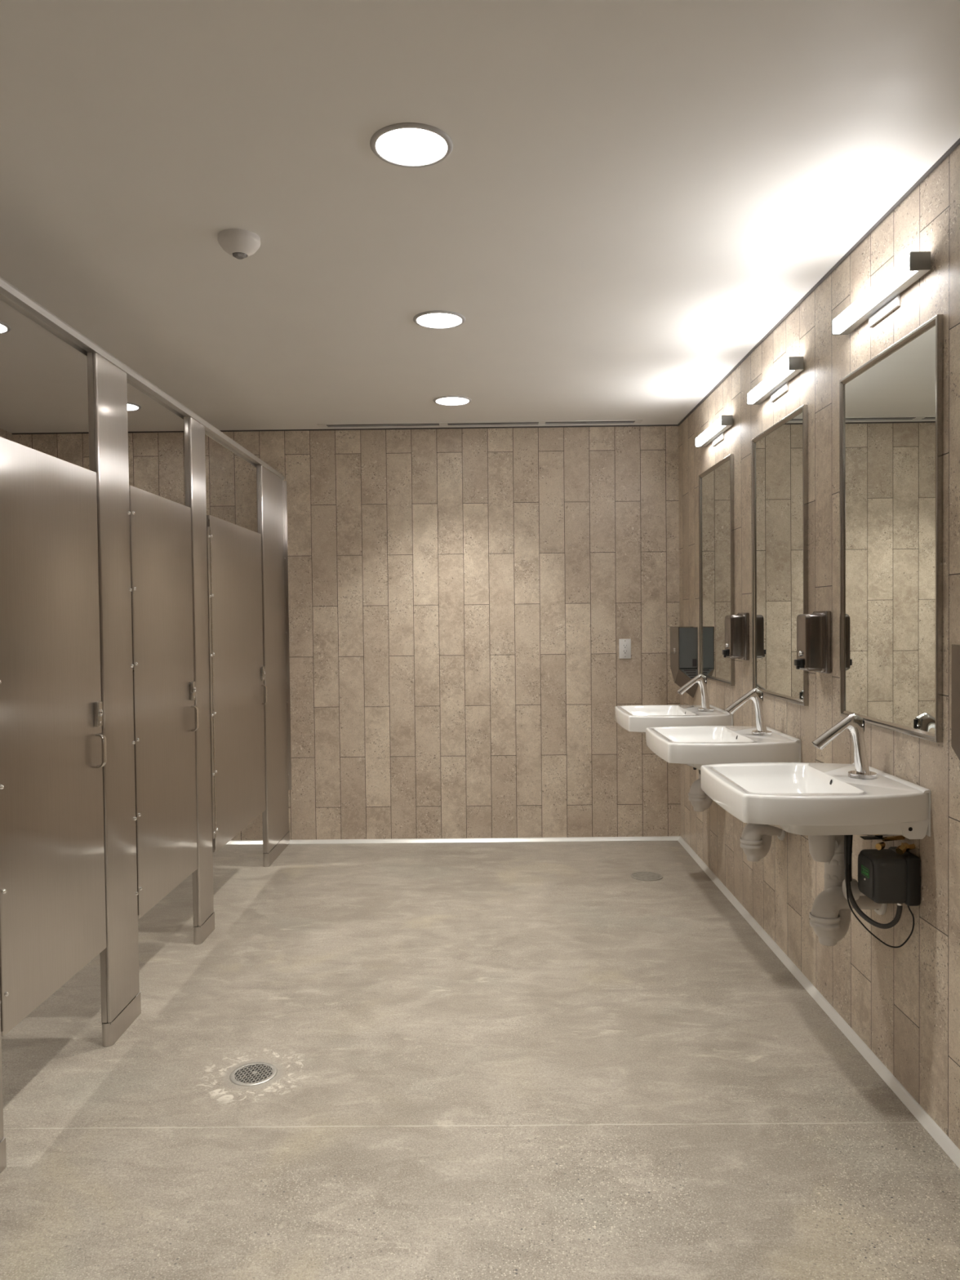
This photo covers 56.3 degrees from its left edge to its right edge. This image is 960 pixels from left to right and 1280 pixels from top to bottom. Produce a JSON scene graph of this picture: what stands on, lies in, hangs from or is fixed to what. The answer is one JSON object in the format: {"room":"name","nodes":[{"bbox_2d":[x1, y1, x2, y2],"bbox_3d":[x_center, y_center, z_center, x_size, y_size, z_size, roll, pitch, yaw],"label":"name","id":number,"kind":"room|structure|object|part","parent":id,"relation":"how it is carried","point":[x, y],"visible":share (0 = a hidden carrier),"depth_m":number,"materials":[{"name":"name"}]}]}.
{"room":"public restroom","nodes":[
{"label":"public restroom","id":0,"kind":"room"},
{"bbox_2d":[0,428,12,440],"bbox_3d":[-2.912,0.050,1.560,0.100,2.724,7.872,-1,1,0],"label":"wall","id":1,"kind":"structure","parent":0,"point":[3,433],"depth_m":5.39,"materials":[{"name":"stone"}]},
{"bbox_2d":[12,426,680,839],"bbox_3d":[-0.809,-0.069,5.528,4.246,2.724,0.100,-1,1,0],"label":"wall","id":2,"kind":"structure","parent":0,"point":[461,601],"depth_m":5.47,"materials":[{"name":"tile"}]},
{"bbox_2d":[12,424,677,434],"bbox_3d":[-0.823,-1.276,5.447,4.046,0.007,0.005,-1,1,0],"label":"trim","id":3,"kind":"structure","parent":2,"relation":"attached to","point":[655,424],"depth_m":5.44,"materials":[{"name":"grey metal"}]},
{"bbox_2d":[225,835,679,844],"bbox_3d":[-0.795,1.233,5.498,4.046,0.021,0.024,-1,1,0],"label":"baseboard","id":4,"kind":"structure","parent":2,"relation":"attached to","point":[669,837],"depth_m":5.49,"materials":[{"name":"metal"}]},
{"bbox_2d":[618,639,631,658],"bbox_3d":[0.883,0.053,5.464,0.072,0.120,0.009,-1,1,0],"label":"wall outlet","id":5,"kind":"object","parent":2,"relation":"attached to","point":[624,645],"visible":1,"depth_m":5.46,"materials":[{"name":"white plastic"}]},
{"bbox_2d":[622,643,627,653],"bbox_3d":[0.883,0.053,5.462,0.033,0.067,0.005,-1,1,0],"label":"receptacle","id":6,"kind":"object","parent":5,"relation":"attached to","point":[624,646],"depth_m":5.46,"materials":[{"name":"white plastic"}]},
{"bbox_2d":[0,0,959,433],"bbox_3d":[-0.853,-1.186,1.564,4.046,0.001,7.772,-1,1,0],"label":"ceiling","id":7,"kind":"structure","parent":0,"point":[628,197],"depth_m":2.42,"materials":[{"name":"paint"}]},
{"bbox_2d":[0,320,11,333],"bbox_3d":[-1.930,-1.276,3.475,0.203,0.125,0.203,-1,1,0],"label":"recessed light","id":8,"kind":"object","parent":7,"relation":"in","point":[4,327],"visible":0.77,"depth_m":3.54,"materials":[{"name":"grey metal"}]},
{"bbox_2d":[127,402,141,411],"bbox_3d":[-1.920,-1.308,4.800,0.203,0.125,0.203,-1,1,0],"label":"recessed light","id":9,"kind":"object","parent":7,"relation":"in","point":[131,406],"visible":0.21,"depth_m":4.88,"materials":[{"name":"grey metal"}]},
{"bbox_2d":[217,228,260,259],"bbox_3d":[-0.727,-1.184,2.713,0.126,0.062,0.126,-1,1,0],"label":"sensor","id":10,"kind":"object","parent":7,"relation":"attached to","point":[240,244],"visible":1,"depth_m":2.68,"materials":[{"name":"white plastic"}]},
{"bbox_2d":[369,122,453,168],"bbox_3d":[-0.168,-1.264,2.193,0.203,0.125,0.203,-1,1,0],"label":"recessed light","id":11,"kind":"object","parent":7,"relation":"in","point":[404,144],"visible":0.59,"depth_m":2.26,"materials":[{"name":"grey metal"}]},
{"bbox_2d":[413,310,465,328],"bbox_3d":[-0.158,-1.295,3.471,0.203,0.125,0.203,-1,1,0],"label":"recessed light","id":12,"kind":"object","parent":7,"relation":"in","point":[435,319],"visible":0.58,"depth_m":3.54,"materials":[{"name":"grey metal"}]},
{"bbox_2d":[433,395,471,405],"bbox_3d":[-0.147,-1.327,4.761,0.203,0.125,0.203,-1,1,0],"label":"recessed light","id":13,"kind":"object","parent":7,"relation":"in","point":[444,400],"visible":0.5,"depth_m":4.83,"materials":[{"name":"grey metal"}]},
{"bbox_2d":[316,419,642,428],"bbox_3d":[-0.002,-1.282,5.339,1.920,0.008,0.092,-1,1,0],"label":"ceiling vent","id":14,"kind":"object","parent":7,"relation":"in","point":[632,421],"visible":1,"depth_m":5.35,"materials":[{"name":"grey metal"}]},
{"bbox_2d":[0,840,959,1279],"bbox_3d":[-0.824,1.338,1.625,4.046,0.001,7.772,-1,1,0],"label":"floor","id":15,"kind":"structure","parent":0,"point":[526,1060],"depth_m":2.57,"materials":[{"name":"concrete"}]},
{"bbox_2d":[0,1000,6,1173],"bbox_3d":[-1.220,0.219,2.111,0.041,2.222,0.246,-1,1,0],"label":"pilaster","id":16,"kind":"object","parent":15,"relation":"on","point":[2,1140],"visible":1,"depth_m":2.24,"materials":[{"name":"silver metal"}]},
{"bbox_3d":[-1.224,0.180,2.110,0.032,2.144,0.242,-1,1,0],"label":"panel","id":17,"kind":"part","parent":16,"relation":"part of","materials":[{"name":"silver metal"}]},
{"bbox_2d":[0,436,106,1036],"bbox_3d":[-1.207,0.234,2.543,0.058,1.510,0.621,-1,1,0],"label":"door","id":18,"kind":"structure","parent":16,"relation":"attached to","point":[53,745],"depth_m":2.50,"materials":[{"name":"silver metal"}]},
{"bbox_3d":[-1.188,0.347,2.816,0.026,0.108,0.025,-1,1,0],"label":"pull handle","id":19,"kind":"part","parent":18,"relation":"part of","materials":[{"name":"metal"}]},
{"bbox_2d":[87,352,141,1046],"bbox_3d":[-1.214,0.197,2.990,0.041,2.222,0.248,-1,1,0],"label":"pilaster","id":20,"kind":"object","parent":15,"relation":"on","point":[107,386],"visible":0.99,"depth_m":2.96,"materials":[{"name":"silver metal"}]},
{"bbox_2d":[128,485,199,919],"bbox_3d":[-1.200,0.213,3.436,0.058,1.510,0.642,-1,1,0],"label":"door","id":21,"kind":"structure","parent":20,"relation":"attached to","point":[164,685],"depth_m":3.39,"materials":[{"name":"silver metal"}]},
{"bbox_3d":[-1.181,0.325,3.720,0.026,0.108,0.025,-1,1,0],"label":"pull handle","id":22,"kind":"part","parent":21,"relation":"part of","materials":[{"name":"metal"}]},
{"bbox_2d":[183,416,215,944],"bbox_3d":[-1.206,0.176,3.884,0.043,2.222,0.222,-1,1,0],"label":"pilaster","id":23,"kind":"object","parent":15,"relation":"on","point":[203,912],"visible":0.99,"depth_m":3.85,"materials":[{"name":"silver metal"}]},
{"bbox_2d":[206,515,266,852],"bbox_3d":[-1.192,0.188,4.459,0.058,1.510,0.923,-1,1,0],"label":"door","id":24,"kind":"structure","parent":23,"relation":"attached to","point":[238,672],"depth_m":4.38,"materials":[{"name":"silver metal"}]},
{"bbox_3d":[-1.172,0.297,4.883,0.026,0.108,0.025,-1,1,0],"label":"pull handle","id":25,"kind":"part","parent":24,"relation":"part of","materials":[{"name":"metal"}]},
{"bbox_2d":[229,1062,277,1086],"bbox_3d":[-0.683,1.333,2.710,0.140,0.053,0.140,-1,1,0],"label":"floor drain","id":26,"kind":"object","parent":15,"relation":"in","point":[254,1073],"visible":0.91,"depth_m":2.71,"materials":[{"name":"metal"}]},
{"bbox_2d":[256,465,291,866],"bbox_3d":[-1.191,0.143,5.222,0.052,2.222,0.529,-1,1,0],"label":"pilaster","id":27,"kind":"object","parent":15,"relation":"on","point":[272,504],"visible":0.99,"depth_m":5.19,"materials":[{"name":"silver metal"}]},
{"bbox_2d":[0,276,284,479],"bbox_3d":[-1.230,-0.946,3.711,0.054,0.031,3.497,-1,1,0],"label":"headrail","id":28,"kind":"object","parent":27,"relation":"on","point":[10,295],"visible":0.76,"depth_m":2.88,"materials":[{"name":"silver metal"}]},
{"bbox_2d":[630,871,662,880],"bbox_3d":[0.877,1.242,4.725,0.168,0.004,0.168,-1,1,0],"label":"cover","id":29,"kind":"object","parent":15,"relation":"on","point":[643,875],"visible":1,"depth_m":4.71,"materials":[{"name":"concrete"}]},
{"bbox_2d":[678,144,959,1149],"bbox_3d":[1.234,0.004,1.527,0.100,2.724,7.872,-1,1,0],"label":"wall","id":30,"kind":"structure","parent":0,"point":[903,1002],"depth_m":2.88,"materials":[{"name":"tile"}]},
{"bbox_2d":[614,704,733,733],"bbox_3d":[0.958,0.413,4.524,0.507,0.132,0.568,-1,1,0],"label":"sink","id":31,"kind":"object","parent":30,"relation":"attached to","point":[636,718],"visible":0.7,"depth_m":4.29,"materials":[{"name":"white ceramic"}]},
{"bbox_2d":[676,673,713,711],"bbox_3d":[1.071,0.260,4.470,0.183,0.186,0.077,-1,1,0],"label":"faucet","id":32,"kind":"object","parent":31,"relation":"on","point":[701,679],"visible":1,"depth_m":4.45,"materials":[{"name":"metal"}]},
{"bbox_3d":[1.125,0.346,4.471,0.077,0.013,0.077,-1,1,0],"label":"plate","id":33,"kind":"part","parent":32,"relation":"part of","materials":[{"name":"silver metal"}]},
{"bbox_2d":[688,773,712,811],"bbox_3d":[1.101,0.653,4.481,0.256,0.389,0.170,-1,1,0],"label":"trap","id":34,"kind":"object","parent":31,"relation":"attached to","point":[700,800],"visible":0.38,"depth_m":4.42,"materials":[{"name":"plastic"}]},
{"bbox_3d":[1.127,0.737,4.467,0.200,0.111,0.080,-1,2,-26],"label":"waste arm","id":35,"kind":"part","parent":34,"relation":"part of","materials":[{"name":"plastic"}]},
{"bbox_2d":[670,626,697,697],"bbox_3d":[1.159,0.127,5.110,0.108,0.408,0.233,-1,1,0],"label":"dryer","id":36,"kind":"object","parent":30,"relation":"attached to","point":[683,639],"visible":0.91,"depth_m":5.00,"materials":[{"name":"metal"}]},
{"bbox_3d":[1.108,0.085,5.109,0.004,0.320,0.232,-1,1,0],"label":"panel","id":37,"kind":"part","parent":36,"relation":"part of","materials":[{"name":"metal"}]},
{"bbox_3d":[1.161,0.244,5.055,0.107,0.177,0.116,-1,1,0],"label":"blade","id":38,"kind":"part","parent":36,"relation":"part of","materials":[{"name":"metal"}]},
{"bbox_3d":[1.161,0.210,4.999,0.102,0.096,0.005,-1,1,0],"label":"vent panel","id":39,"kind":"part","parent":36,"relation":"part of","materials":[{"name":"black plastic"}]},
{"bbox_2d":[695,414,733,447],"bbox_3d":[1.165,-1.024,4.480,0.060,0.076,0.537,-1,1,0],"label":"lamp","id":40,"kind":"object","parent":30,"relation":"attached to","point":[714,433],"visible":1,"depth_m":4.42,"materials":[{"name":"grey metal"}]},
{"bbox_3d":[1.191,-1.021,4.496,0.008,0.068,0.192,-1,1,0],"label":"wall plate","id":41,"kind":"part","parent":40,"relation":"part of","materials":[{"name":"white metal"}]},
{"bbox_2d":[698,453,734,685],"bbox_3d":[1.195,-0.337,4.560,0.016,1.094,0.636,-1,1,0],"label":"wall mirror","id":42,"kind":"object","parent":30,"relation":"attached to","point":[716,484],"visible":0.9,"depth_m":4.54,"materials":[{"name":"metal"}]},
{"bbox_2d":[645,725,800,769],"bbox_3d":[0.951,0.436,3.595,0.507,0.132,0.568,-1,1,0],"label":"sink","id":43,"kind":"object","parent":30,"relation":"attached to","point":[695,746],"visible":0.91,"depth_m":3.36,"materials":[{"name":"white ceramic"}]},
{"bbox_2d":[724,688,772,735],"bbox_3d":[1.064,0.282,3.560,0.183,0.186,0.077,-1,1,0],"label":"faucet","id":44,"kind":"object","parent":43,"relation":"on","point":[755,695],"visible":1,"depth_m":3.54,"materials":[{"name":"metal"}]},
{"bbox_3d":[1.118,0.368,3.562,0.077,0.013,0.077,-1,1,0],"label":"plate","id":45,"kind":"part","parent":44,"relation":"part of","materials":[{"name":"silver metal"}]},
{"bbox_2d":[739,822,785,862],"bbox_3d":[1.094,0.675,3.563,0.256,0.389,0.152,-1,1,0],"label":"trap","id":46,"kind":"object","parent":43,"relation":"attached to","point":[755,840],"visible":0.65,"depth_m":3.51,"materials":[{"name":"plastic"}]},
{"bbox_3d":[1.120,0.759,3.558,0.200,0.111,0.080,-1,2,-26],"label":"waste arm","id":47,"kind":"part","parent":46,"relation":"part of","materials":[{"name":"plastic"}]},
{"bbox_2d":[722,613,749,660],"bbox_3d":[1.151,-0.016,4.065,0.104,0.213,0.120,-1,1,0],"label":"soap dispenser","id":48,"kind":"object","parent":30,"relation":"attached to","point":[736,626],"visible":1,"depth_m":4.01,"materials":[{"name":"metal"}]},
{"bbox_2d":[746,356,804,404],"bbox_3d":[1.158,-1.001,3.538,0.060,0.076,0.537,-1,1,0],"label":"lamp","id":49,"kind":"object","parent":30,"relation":"attached to","point":[775,384],"visible":1,"depth_m":3.48,"materials":[{"name":"grey metal"}]},
{"bbox_3d":[1.184,-0.998,3.554,0.008,0.068,0.192,-1,1,0],"label":"wall plate","id":50,"kind":"part","parent":49,"relation":"part of","materials":[{"name":"white metal"}]},
{"bbox_2d":[751,404,808,706],"bbox_3d":[1.188,-0.314,3.584,0.016,1.094,0.636,-1,1,0],"label":"wall mirror","id":51,"kind":"object","parent":30,"relation":"attached to","point":[780,454],"visible":0.9,"depth_m":3.55,"materials":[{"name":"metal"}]},
{"bbox_2d":[794,610,831,673],"bbox_3d":[1.144,0.007,3.111,0.104,0.213,0.120,-1,1,0],"label":"soap dispenser","id":52,"kind":"object","parent":30,"relation":"attached to","point":[814,629],"visible":1,"depth_m":3.06,"materials":[{"name":"metal"}]},
{"bbox_2d":[700,762,930,839],"bbox_3d":[0.943,0.460,2.612,0.507,0.132,0.568,-1,1,0],"label":"sink","id":53,"kind":"object","parent":30,"relation":"attached to","point":[801,798],"visible":0.98,"depth_m":2.38,"materials":[{"name":"white ceramic"}]},
{"bbox_2d":[812,713,876,778],"bbox_3d":[1.056,0.305,2.607,0.183,0.186,0.077,-1,1,0],"label":"faucet","id":54,"kind":"object","parent":53,"relation":"on","point":[855,723],"visible":1,"depth_m":2.59,"materials":[{"name":"silver metal"}]},
{"bbox_3d":[1.111,0.391,2.609,0.077,0.013,0.077,-1,1,0],"label":"plate","id":55,"kind":"part","parent":54,"relation":"part of","materials":[{"name":"silver metal"}]},
{"bbox_2d":[808,835,886,946],"bbox_3d":[1.081,0.697,2.671,0.268,0.389,0.123,-1,1,-19],"label":"trap","id":56,"kind":"object","parent":53,"relation":"attached to","point":[830,915],"visible":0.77,"depth_m":2.61,"materials":[{"name":"plastic"}]},
{"bbox_3d":[1.089,0.781,2.653,0.246,0.111,0.080,-1,1,-16],"label":"waste arm","id":57,"kind":"part","parent":56,"relation":"part of","materials":[{"name":"plastic"}]},
{"bbox_2d":[677,835,959,1168],"bbox_3d":[1.187,1.305,1.609,0.024,0.021,7.772,-1,1,0],"label":"baseboard","id":58,"kind":"structure","parent":30,"relation":"attached to","point":[922,1116],"depth_m":2.92,"materials":[{"name":"metal"}]},
{"bbox_2d":[677,137,959,426],"bbox_3d":[1.167,-1.203,1.546,0.006,0.010,7.766,-1,1,0],"label":"trim","id":59,"kind":"structure","parent":30,"relation":"attached to","point":[957,143],"depth_m":2.93,"materials":[{"name":"grey metal"}]},
{"bbox_2d":[831,251,930,334],"bbox_3d":[1.151,-0.979,2.601,0.060,0.076,0.537,-1,1,0],"label":"lamp","id":60,"kind":"object","parent":30,"relation":"attached to","point":[883,297],"visible":1,"depth_m":2.54,"materials":[{"name":"grey metal"}]},
{"bbox_3d":[1.177,-0.976,2.617,0.008,0.068,0.192,-1,1,0],"label":"wall plate","id":61,"kind":"part","parent":60,"relation":"part of","materials":[{"name":"white metal"}]},
{"bbox_2d":[842,835,920,947],"bbox_3d":[1.117,0.675,2.529,0.168,0.345,0.189,-1,1,0],"label":"control box","id":62,"kind":"object","parent":30,"relation":"attached to","point":[891,875],"visible":0.87,"depth_m":2.46,"materials":[{"name":"grey plastic"}]},
{"bbox_3d":[1.093,0.721,2.595,0.072,0.060,0.060,-1,1,0],"label":"knob","id":63,"kind":"part","parent":62,"relation":"part of","materials":[{"name":"white plastic"}]},
{"bbox_3d":[1.072,0.657,2.498,0.004,0.107,0.096,-1,1,0],"label":"panel","id":64,"kind":"part","parent":62,"relation":"part of","materials":[{"name":"grey plastic"}]},
{"bbox_3d":[1.100,0.536,2.517,0.092,0.042,0.030,-1,1,0],"label":"valve handle","id":65,"kind":"part","parent":62,"relation":"part of","materials":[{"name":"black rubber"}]},
{"bbox_3d":[1.179,0.655,2.497,0.039,0.135,0.126,-1,1,0],"label":"plate","id":66,"kind":"part","parent":62,"relation":"part of","materials":[{"name":"black plastic"}]},
{"bbox_2d":[839,314,943,742],"bbox_3d":[1.181,-0.290,2.618,0.016,1.094,0.636,-1,1,0],"label":"wall mirror","id":67,"kind":"object","parent":30,"relation":"attached to","point":[891,406],"visible":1,"depth_m":2.56,"materials":[{"name":"silver glass"}]},
{"bbox_2d":[951,644,959,759],"bbox_3d":[1.135,0.215,1.947,0.108,0.408,0.233,-1,1,0],"label":"dryer","id":68,"kind":"object","parent":30,"relation":"attached to","point":[955,677],"visible":1,"depth_m":2.04,"materials":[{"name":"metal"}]}
]}

